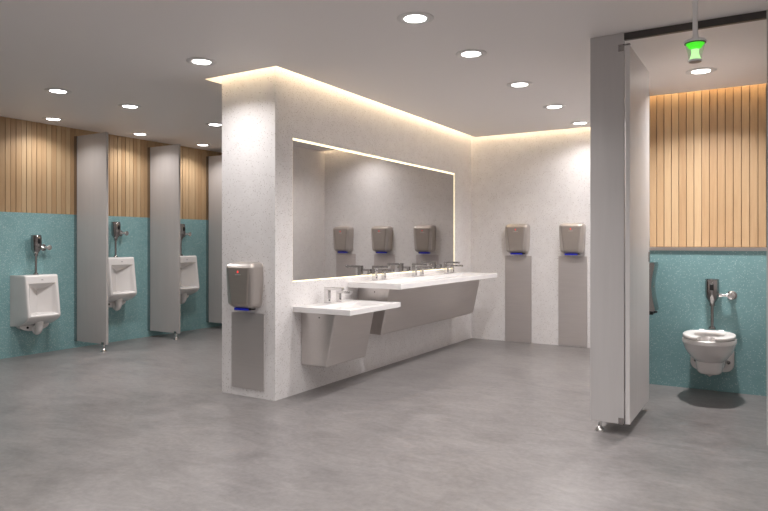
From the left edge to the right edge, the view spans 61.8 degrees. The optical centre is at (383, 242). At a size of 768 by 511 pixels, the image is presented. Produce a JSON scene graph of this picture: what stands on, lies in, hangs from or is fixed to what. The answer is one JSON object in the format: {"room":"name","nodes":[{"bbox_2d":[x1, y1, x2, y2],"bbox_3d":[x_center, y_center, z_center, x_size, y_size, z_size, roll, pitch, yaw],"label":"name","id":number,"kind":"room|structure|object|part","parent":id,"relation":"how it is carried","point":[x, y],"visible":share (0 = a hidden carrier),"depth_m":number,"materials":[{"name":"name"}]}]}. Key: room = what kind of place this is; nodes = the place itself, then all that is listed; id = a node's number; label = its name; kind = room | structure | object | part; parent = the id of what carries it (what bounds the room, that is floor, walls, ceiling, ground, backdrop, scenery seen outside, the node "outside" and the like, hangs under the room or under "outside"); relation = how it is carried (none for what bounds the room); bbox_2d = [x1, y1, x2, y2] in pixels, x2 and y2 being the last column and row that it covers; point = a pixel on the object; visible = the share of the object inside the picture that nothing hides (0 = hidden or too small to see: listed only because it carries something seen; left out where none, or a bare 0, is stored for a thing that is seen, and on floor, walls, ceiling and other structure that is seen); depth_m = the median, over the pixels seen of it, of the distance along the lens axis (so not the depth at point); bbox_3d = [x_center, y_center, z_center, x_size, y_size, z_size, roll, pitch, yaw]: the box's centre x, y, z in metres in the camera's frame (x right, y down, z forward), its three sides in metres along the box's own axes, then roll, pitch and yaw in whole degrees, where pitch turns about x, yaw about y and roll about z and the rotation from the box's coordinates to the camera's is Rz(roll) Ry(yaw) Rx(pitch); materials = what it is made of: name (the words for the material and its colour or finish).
{"room":"public restroom","nodes":[
{"label":"public restroom","id":0,"kind":"room"},
{"bbox_2d":[0,116,221,358],"bbox_3d":[-5.135,-0.055,5.937,0.200,2.710,11.302,0,0,31],"label":"wall","id":1,"kind":"structure","parent":0,"point":[37,159],"depth_m":7.84,"materials":[{"name":"brown"}]},
{"bbox_2d":[10,274,60,334],"bbox_3d":[-3.982,0.717,7.385,0.286,0.695,0.472,0,0,31],"label":"urinal","id":2,"kind":"object","parent":1,"relation":"attached to","point":[34,299],"visible":1,"depth_m":7.31,"materials":[{"name":"white ceramic"}]},
{"bbox_3d":[-4.069,0.984,7.437,0.084,0.072,0.348,0,0,31],"label":"hanger plate","id":3,"kind":"part","parent":2,"relation":"part of","materials":[{"name":"white ceramic"}]},
{"bbox_2d":[31,235,51,274],"bbox_3d":[-3.995,0.140,7.478,0.146,0.458,0.268,0,0,17],"label":"valve","id":4,"kind":"object","parent":1,"relation":"attached to","point":[37,246],"visible":1,"depth_m":7.38,"materials":[{"name":"silver metal"}]},
{"bbox_2d":[111,222,128,256],"bbox_3d":[-3.454,-0.040,8.381,0.146,0.458,0.268,0,0,17],"label":"valve","id":5,"kind":"object","parent":1,"relation":"attached to","point":[116,231],"visible":0.98,"depth_m":8.28,"materials":[{"name":"silver metal"}]},
{"bbox_2d":[108,257,136,310],"bbox_3d":[-3.441,0.537,8.288,0.286,0.695,0.472,0,0,31],"label":"urinal","id":6,"kind":"object","parent":1,"relation":"attached to","point":[122,288],"visible":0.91,"depth_m":8.29,"materials":[{"name":"white ceramic"}]},
{"bbox_2d":[180,224,191,255],"bbox_3d":[-2.901,-0.040,9.302,0.146,0.458,0.268,0,0,17],"label":"valve","id":7,"kind":"object","parent":1,"relation":"attached to","point":[183,233],"visible":0.83,"depth_m":9.20,"materials":[{"name":"silver metal"}]},
{"bbox_2d":[180,255,199,303],"bbox_3d":[-2.888,0.537,9.209,0.286,0.695,0.472,0,0,31],"label":"urinal","id":8,"kind":"object","parent":1,"relation":"attached to","point":[189,278],"visible":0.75,"depth_m":9.24,"materials":[{"name":"white ceramic"}]},
{"bbox_2d":[0,326,767,510],"bbox_3d":[-0.582,1.360,3.265,10.757,0.120,11.802,0,0,31],"label":"floor","id":9,"kind":"structure","parent":0,"point":[144,423],"depth_m":4.21,"materials":[{"name":"concrete"}]},
{"bbox_2d":[74,132,107,351],"bbox_3d":[-3.550,-0.006,7.784,0.616,2.612,0.068,0,0,31],"label":"partition","id":10,"kind":"structure","parent":9,"relation":"on","point":[91,150],"depth_m":7.77,"materials":[{"name":"metal"}]},
{"bbox_2d":[147,144,179,339],"bbox_3d":[-2.990,-0.006,8.719,0.616,2.612,0.068,0,0,31],"label":"partition","id":11,"kind":"structure","parent":9,"relation":"on","point":[163,162],"depth_m":8.70,"materials":[{"name":"silver metal"}]},
{"bbox_2d":[206,155,221,322],"bbox_3d":[-2.436,-0.006,9.643,0.616,2.612,0.068,0,0,31],"label":"partition","id":12,"kind":"structure","parent":9,"relation":"on","point":[213,163],"depth_m":9.70,"materials":[{"name":"silver metal"}]},
{"bbox_2d":[590,10,767,444],"bbox_3d":[2.443,-0.055,4.859,1.308,2.709,1.796,0,0,31],"label":"stall","id":13,"kind":"object","parent":9,"relation":"on","point":[619,80],"visible":1,"depth_m":4.38,"materials":[{"name":"metal"}]},
{"bbox_3d":[1.843,-0.052,4.655,0.029,2.545,0.808,0,0,31],"label":"door","id":14,"kind":"part","parent":13,"relation":"part of","materials":[{"name":"metal"}]},
{"bbox_2d":[649,262,658,314],"bbox_3d":[2.362,0.404,5.732,0.165,0.457,0.229,0,0,31],"label":"dispenser","id":15,"kind":"object","parent":13,"relation":"attached to","point":[653,266],"visible":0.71,"depth_m":5.62,"materials":[{"name":"silver metal"}]},
{"bbox_3d":[1.975,-1.386,4.118,0.824,0.047,0.028,0,0,31],"label":"header rail","id":16,"kind":"part","parent":13,"relation":"part of","materials":[{"name":"metal"}]},
{"bbox_2d":[0,0,767,152],"bbox_3d":[-0.659,-1.530,3.137,10.757,0.240,11.502,0,0,31],"label":"ceiling","id":17,"kind":"structure","parent":0,"point":[109,54],"depth_m":4.84,"materials":[{"name":"white paint"}]},
{"bbox_2d":[42,117,63,120],"bbox_3d":[-3.772,-1.404,7.320,0.232,0.010,0.232,0,0,31],"label":"recessed light","id":18,"kind":"object","parent":17,"relation":"in","point":[44,118],"visible":1,"depth_m":7.30,"materials":[{"name":"white"}]},
{"bbox_2d":[44,88,71,93],"bbox_3d":[-3.029,-1.404,5.968,0.232,0.010,0.232,0,0,31],"label":"recessed light","id":19,"kind":"object","parent":17,"relation":"in","point":[50,90],"visible":1,"depth_m":5.95,"materials":[{"name":"white"}]},
{"bbox_2d":[118,104,141,108],"bbox_3d":[-2.628,-1.404,6.637,0.232,0.010,0.232,0,0,31],"label":"recessed light","id":20,"kind":"object","parent":17,"relation":"in","point":[127,106],"visible":1,"depth_m":6.62,"materials":[{"name":"white"}]},
{"bbox_2d":[130,132,148,135],"bbox_3d":[-3.167,-1.404,8.330,0.232,0.010,0.232,0,0,31],"label":"recessed light","id":21,"kind":"object","parent":17,"relation":"in","point":[134,133],"visible":1,"depth_m":8.32,"materials":[{"name":"white"}]},
{"bbox_2d":[186,57,216,65],"bbox_3d":[-1.420,-1.404,4.998,0.232,0.010,0.232,0,0,31],"label":"recessed light","id":22,"kind":"object","parent":17,"relation":"in","point":[200,61],"visible":1,"depth_m":4.98,"materials":[{"name":"white"}]},
{"bbox_2d":[194,144,210,145],"bbox_3d":[-2.613,-1.404,9.254,0.232,0.010,0.232,0,0,31],"label":"recessed light","id":23,"kind":"object","parent":17,"relation":"in","point":[194,144],"visible":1,"depth_m":9.21,"materials":[{"name":"white"}]},
{"bbox_2d":[205,123,221,126],"bbox_3d":[-2.013,-1.404,7.661,0.232,0.010,0.232,0,0,31],"label":"recessed light","id":24,"kind":"object","parent":17,"relation":"in","point":[208,124],"visible":0.91,"depth_m":7.63,"materials":[{"name":"white"}]},
{"bbox_2d":[397,12,433,24],"bbox_3d":[0.196,-1.404,4.033,0.232,0.010,0.232,0,0,31],"label":"recessed light","id":25,"kind":"object","parent":17,"relation":"in","point":[410,18],"visible":1,"depth_m":4.02,"materials":[{"name":"white glass"}]},
{"bbox_2d":[456,49,486,58],"bbox_3d":[0.650,-1.404,4.791,0.232,0.010,0.232,0,0,31],"label":"recessed light","id":26,"kind":"object","parent":17,"relation":"in","point":[468,53],"visible":1,"depth_m":4.77,"materials":[{"name":"white glass"}]},
{"bbox_2d":[506,81,532,87],"bbox_3d":[1.210,-1.404,5.723,0.232,0.010,0.232,0,0,31],"label":"recessed light","id":27,"kind":"object","parent":17,"relation":"in","point":[519,84],"visible":1,"depth_m":5.70,"materials":[{"name":"white"}]},
{"bbox_2d":[543,104,565,108],"bbox_3d":[1.765,-1.404,6.649,0.232,0.010,0.232,0,0,31],"label":"recessed light","id":28,"kind":"object","parent":17,"relation":"in","point":[551,106],"visible":1,"depth_m":6.62,"materials":[{"name":"white glass"}]},
{"bbox_2d":[570,121,589,124],"bbox_3d":[2.311,-1.404,7.560,0.232,0.010,0.232,0,0,31],"label":"recessed light","id":29,"kind":"object","parent":17,"relation":"in","point":[576,122],"visible":0.98,"depth_m":7.54,"materials":[{"name":"white"}]},
{"bbox_2d":[684,0,706,63],"bbox_3d":[1.664,-1.187,3.433,0.110,0.445,0.110,0,0,31],"label":"indicator","id":30,"kind":"object","parent":17,"relation":"hanging from","point":[695,43],"visible":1,"depth_m":3.42,"materials":[{"name":"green plastic"}]},
{"bbox_3d":[1.664,-1.236,3.433,0.110,0.341,0.110,0,0,31],"label":"rod","id":31,"kind":"part","parent":30,"relation":"part of","materials":[{"name":"white plastic"}]},
{"bbox_2d":[685,67,716,74],"bbox_3d":[2.605,-1.404,5.274,0.232,0.010,0.232,0,0,31],"label":"recessed light","id":32,"kind":"object","parent":17,"relation":"in","point":[704,70],"visible":1,"depth_m":5.26,"materials":[{"name":"white glass"}]},
{"bbox_2d":[222,66,589,400],"bbox_3d":[-0.485,-0.175,7.526,6.540,2.950,4.295,0,0,31],"label":"wall","id":33,"kind":"structure","parent":0,"point":[540,180],"depth_m":6.53,"materials":[{"name":"white paint"}]},
{"bbox_2d":[226,262,262,310],"bbox_3d":[-1.169,0.363,5.346,0.298,0.400,0.146,0,0,31],"label":"dryer","id":34,"kind":"object","parent":33,"relation":"attached to","point":[244,279],"visible":1,"depth_m":5.29,"materials":[{"name":"silver metal"}]},
{"bbox_2d":[234,307,255,310],"bbox_3d":[-1.161,0.551,5.353,0.178,0.023,0.086,0,0,31],"label":"outlet","id":35,"kind":"object","parent":34,"relation":"attached to","point":[237,308],"depth_m":5.31,"materials":[{"name":"blue plastic"}]},
{"bbox_2d":[231,312,263,390],"bbox_3d":[-1.152,0.913,5.418,0.364,0.642,0.007,0,0,31],"label":"wall plate","id":36,"kind":"object","parent":33,"relation":"attached to","point":[247,329],"visible":1,"depth_m":5.41,"materials":[{"name":"grey metal"}]},
{"bbox_2d":[293,299,400,366],"bbox_3d":[-0.311,0.801,5.665,0.586,0.512,0.827,0,0,31],"label":"basin","id":37,"kind":"object","parent":33,"relation":"attached to","point":[333,333],"visible":1,"depth_m":5.51,"materials":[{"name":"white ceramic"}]},
{"bbox_2d":[335,290,351,301],"bbox_3d":[-0.366,0.493,5.869,0.162,0.103,0.044,0,0,31],"label":"soap dispenser","id":38,"kind":"object","parent":37,"relation":"on","point":[338,292],"visible":1,"depth_m":5.88,"materials":[{"name":"silver metal"}]},
{"bbox_3d":[-0.416,0.501,5.899,0.036,0.075,0.036,0,0,31],"label":"post","id":39,"kind":"part","parent":38,"relation":"part of","materials":[{"name":"silver metal"}]},
{"bbox_3d":[-0.364,0.452,5.868,0.158,0.023,0.036,0,0,31],"label":"spout","id":40,"kind":"part","parent":38,"relation":"part of","materials":[{"name":"silver metal"}]},
{"bbox_2d":[293,299,400,315],"bbox_3d":[-0.311,0.568,5.665,0.586,0.048,0.827,0,0,31],"label":"countertop","id":41,"kind":"structure","parent":37,"relation":"on","point":[351,307],"depth_m":5.52,"materials":[{"name":"white"}]},
{"bbox_2d":[324,287,343,303],"bbox_3d":[-0.445,0.471,5.712,0.196,0.146,0.052,0,0,31],"label":"faucet","id":42,"kind":"object","parent":41,"relation":"on","point":[327,290],"visible":1,"depth_m":5.72,"materials":[{"name":"silver metal"}]},
{"bbox_3d":[-0.506,0.480,5.749,0.044,0.118,0.044,0,0,31],"label":"post","id":43,"kind":"part","parent":42,"relation":"part of","materials":[{"name":"silver metal"}]},
{"bbox_3d":[-0.443,0.409,5.711,0.192,0.023,0.044,0,0,31],"label":"spout","id":44,"kind":"part","parent":42,"relation":"part of","materials":[{"name":"silver metal"}]},
{"bbox_2d":[293,138,453,281],"bbox_3d":[0.051,-0.278,6.875,0.030,1.226,3.274,0,0,31],"label":"wall mirror","id":45,"kind":"object","parent":33,"relation":"attached to","point":[354,212],"visible":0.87,"depth_m":6.40,"materials":[{"name":"clear glass"}]},
{"bbox_2d":[348,272,496,334],"bbox_3d":[0.528,0.636,7.065,0.586,0.512,2.429,0,0,31],"label":"basin","id":46,"kind":"object","parent":33,"relation":"attached to","point":[426,299],"visible":0.91,"depth_m":6.75,"materials":[{"name":"white solid surface stone"},{"name":"satin steel"}]},
{"bbox_2d":[381,269,395,279],"bbox_3d":[0.048,0.328,6.559,0.162,0.103,0.044,0,0,31],"label":"soap dispenser","id":47,"kind":"object","parent":46,"relation":"on","point":[383,271],"visible":1,"depth_m":6.57,"materials":[{"name":"silver metal"}]},
{"bbox_3d":[-0.002,0.337,6.590,0.036,0.075,0.036,0,0,31],"label":"post","id":48,"kind":"part","parent":47,"relation":"part of","materials":[{"name":"silver metal"}]},
{"bbox_3d":[0.050,0.287,6.558,0.158,0.023,0.036,0,0,31],"label":"spout","id":49,"kind":"part","parent":47,"relation":"part of","materials":[{"name":"silver metal"}]},
{"bbox_2d":[348,272,496,289],"bbox_3d":[0.528,0.406,7.065,0.586,0.052,2.429,0,0,31],"label":"countertop","id":50,"kind":"structure","parent":46,"relation":"on","point":[399,283],"depth_m":6.65,"materials":[{"name":"white"}]},
{"bbox_2d":[372,266,389,280],"bbox_3d":[-0.031,0.306,6.402,0.196,0.146,0.052,0,0,31],"label":"faucet","id":51,"kind":"object","parent":50,"relation":"on","point":[374,268],"visible":1,"depth_m":6.42,"materials":[{"name":"silver metal"}]},
{"bbox_3d":[-0.092,0.315,6.439,0.044,0.118,0.044,0,0,31],"label":"post","id":52,"kind":"part","parent":51,"relation":"part of","materials":[{"name":"silver metal"}]},
{"bbox_3d":[-0.029,0.244,6.401,0.192,0.023,0.044,0,0,31],"label":"spout","id":53,"kind":"part","parent":51,"relation":"part of","materials":[{"name":"silver metal"}]},
{"bbox_2d":[411,263,428,276],"bbox_3d":[0.402,0.306,7.123,0.196,0.146,0.052,0,0,31],"label":"faucet","id":54,"kind":"object","parent":50,"relation":"on","point":[414,265],"visible":1,"depth_m":7.13,"materials":[{"name":"silver metal"}]},
{"bbox_3d":[0.340,0.315,7.160,0.044,0.118,0.044,0,0,31],"label":"post","id":55,"kind":"part","parent":54,"relation":"part of","materials":[{"name":"silver metal"}]},
{"bbox_3d":[0.403,0.244,7.122,0.192,0.023,0.044,0,0,31],"label":"spout","id":56,"kind":"part","parent":54,"relation":"part of","materials":[{"name":"silver metal"}]},
{"bbox_2d":[444,261,459,273],"bbox_3d":[0.826,0.306,7.830,0.196,0.146,0.052,0,0,31],"label":"faucet","id":57,"kind":"object","parent":50,"relation":"on","point":[446,264],"visible":1,"depth_m":7.84,"materials":[{"name":"silver metal"}]},
{"bbox_3d":[0.764,0.315,7.867,0.044,0.118,0.044,0,0,31],"label":"post","id":58,"kind":"part","parent":57,"relation":"part of","materials":[{"name":"silver metal"}]},
{"bbox_2d":[419,267,432,275],"bbox_3d":[0.480,0.328,7.279,0.162,0.103,0.044,0,0,31],"label":"soap dispenser","id":59,"kind":"object","parent":46,"relation":"on","point":[421,268],"visible":1,"depth_m":7.29,"materials":[{"name":"silver metal"}]},
{"bbox_2d":[450,265,462,272],"bbox_3d":[0.905,0.328,7.987,0.162,0.103,0.044,0,0,31],"label":"soap dispenser","id":60,"kind":"object","parent":46,"relation":"on","point":[452,266],"visible":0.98,"depth_m":8.00,"materials":[{"name":"silver metal"}]},
{"bbox_2d":[505,224,529,254],"bbox_3d":[1.728,-0.045,8.326,0.298,0.400,0.146,0,0,31],"label":"dryer","id":61,"kind":"object","parent":33,"relation":"attached to","point":[517,236],"visible":1,"depth_m":8.27,"materials":[{"name":"silver plastic"}]},
{"bbox_2d":[505,256,531,342],"bbox_3d":[1.755,0.734,8.391,0.358,1.124,0.007,0,0,31],"label":"wall plate","id":62,"kind":"object","parent":33,"relation":"attached to","point":[518,269],"visible":1,"depth_m":8.39,"materials":[{"name":"grey metal"}]},
{"bbox_2d":[558,256,586,346],"bbox_3d":[2.360,0.733,8.028,0.358,1.121,0.007,0,0,31],"label":"wall plate","id":63,"kind":"object","parent":33,"relation":"attached to","point":[572,270],"visible":1,"depth_m":8.03,"materials":[{"name":"grey metal"}]},
{"bbox_2d":[559,223,585,254],"bbox_3d":[2.333,-0.045,7.963,0.298,0.400,0.146,0,0,31],"label":"dryer","id":64,"kind":"object","parent":33,"relation":"attached to","point":[572,236],"visible":1,"depth_m":7.91,"materials":[{"name":"silver plastic"}]},
{"bbox_2d":[649,96,649,246],"bbox_3d":[2.895,-0.175,6.790,0.016,2.950,1.980,0,0,31],"label":"wall","id":65,"kind":"structure","parent":0,"point":[649,96],"depth_m":6.27,"materials":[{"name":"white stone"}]},
{"bbox_2d":[649,83,766,395],"bbox_3d":[4.259,-0.175,5.159,4.001,2.950,0.610,0,0,31],"label":"wall","id":66,"kind":"structure","parent":0,"point":[708,148],"depth_m":5.85,"materials":[{"name":"brown"}]},
{"bbox_3d":[4.208,0.058,5.073,4.001,0.028,0.410,0,0,31],"label":"ledge trim","id":67,"kind":"part","parent":66,"relation":"part of","materials":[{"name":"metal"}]},
{"bbox_2d":[682,329,736,376],"bbox_3d":[2.719,0.941,5.367,0.414,0.374,0.641,0,0,31],"label":"toilet","id":68,"kind":"object","parent":66,"relation":"attached to","point":[711,352],"visible":1,"depth_m":5.25,"materials":[{"name":"white porcelain"},{"name":"white plastic"}]},
{"bbox_3d":[2.697,0.769,5.329,0.396,0.029,0.529,0,0,31],"label":"seat","id":69,"kind":"part","parent":68,"relation":"part of","materials":[{"name":"white plastic"}]},
{"bbox_3d":[2.876,0.957,5.628,0.344,0.337,0.032,0,0,31],"label":"mounting plate","id":70,"kind":"part","parent":68,"relation":"part of","materials":[{"name":"white ceramic"}]},
{"bbox_2d":[705,279,736,328],"bbox_3d":[2.912,0.533,5.552,0.244,0.437,0.125,0,0,31],"label":"valve","id":71,"kind":"object","parent":66,"relation":"attached to","point":[712,294],"visible":1,"depth_m":5.54,"materials":[{"name":"silver metal"}]}
]}

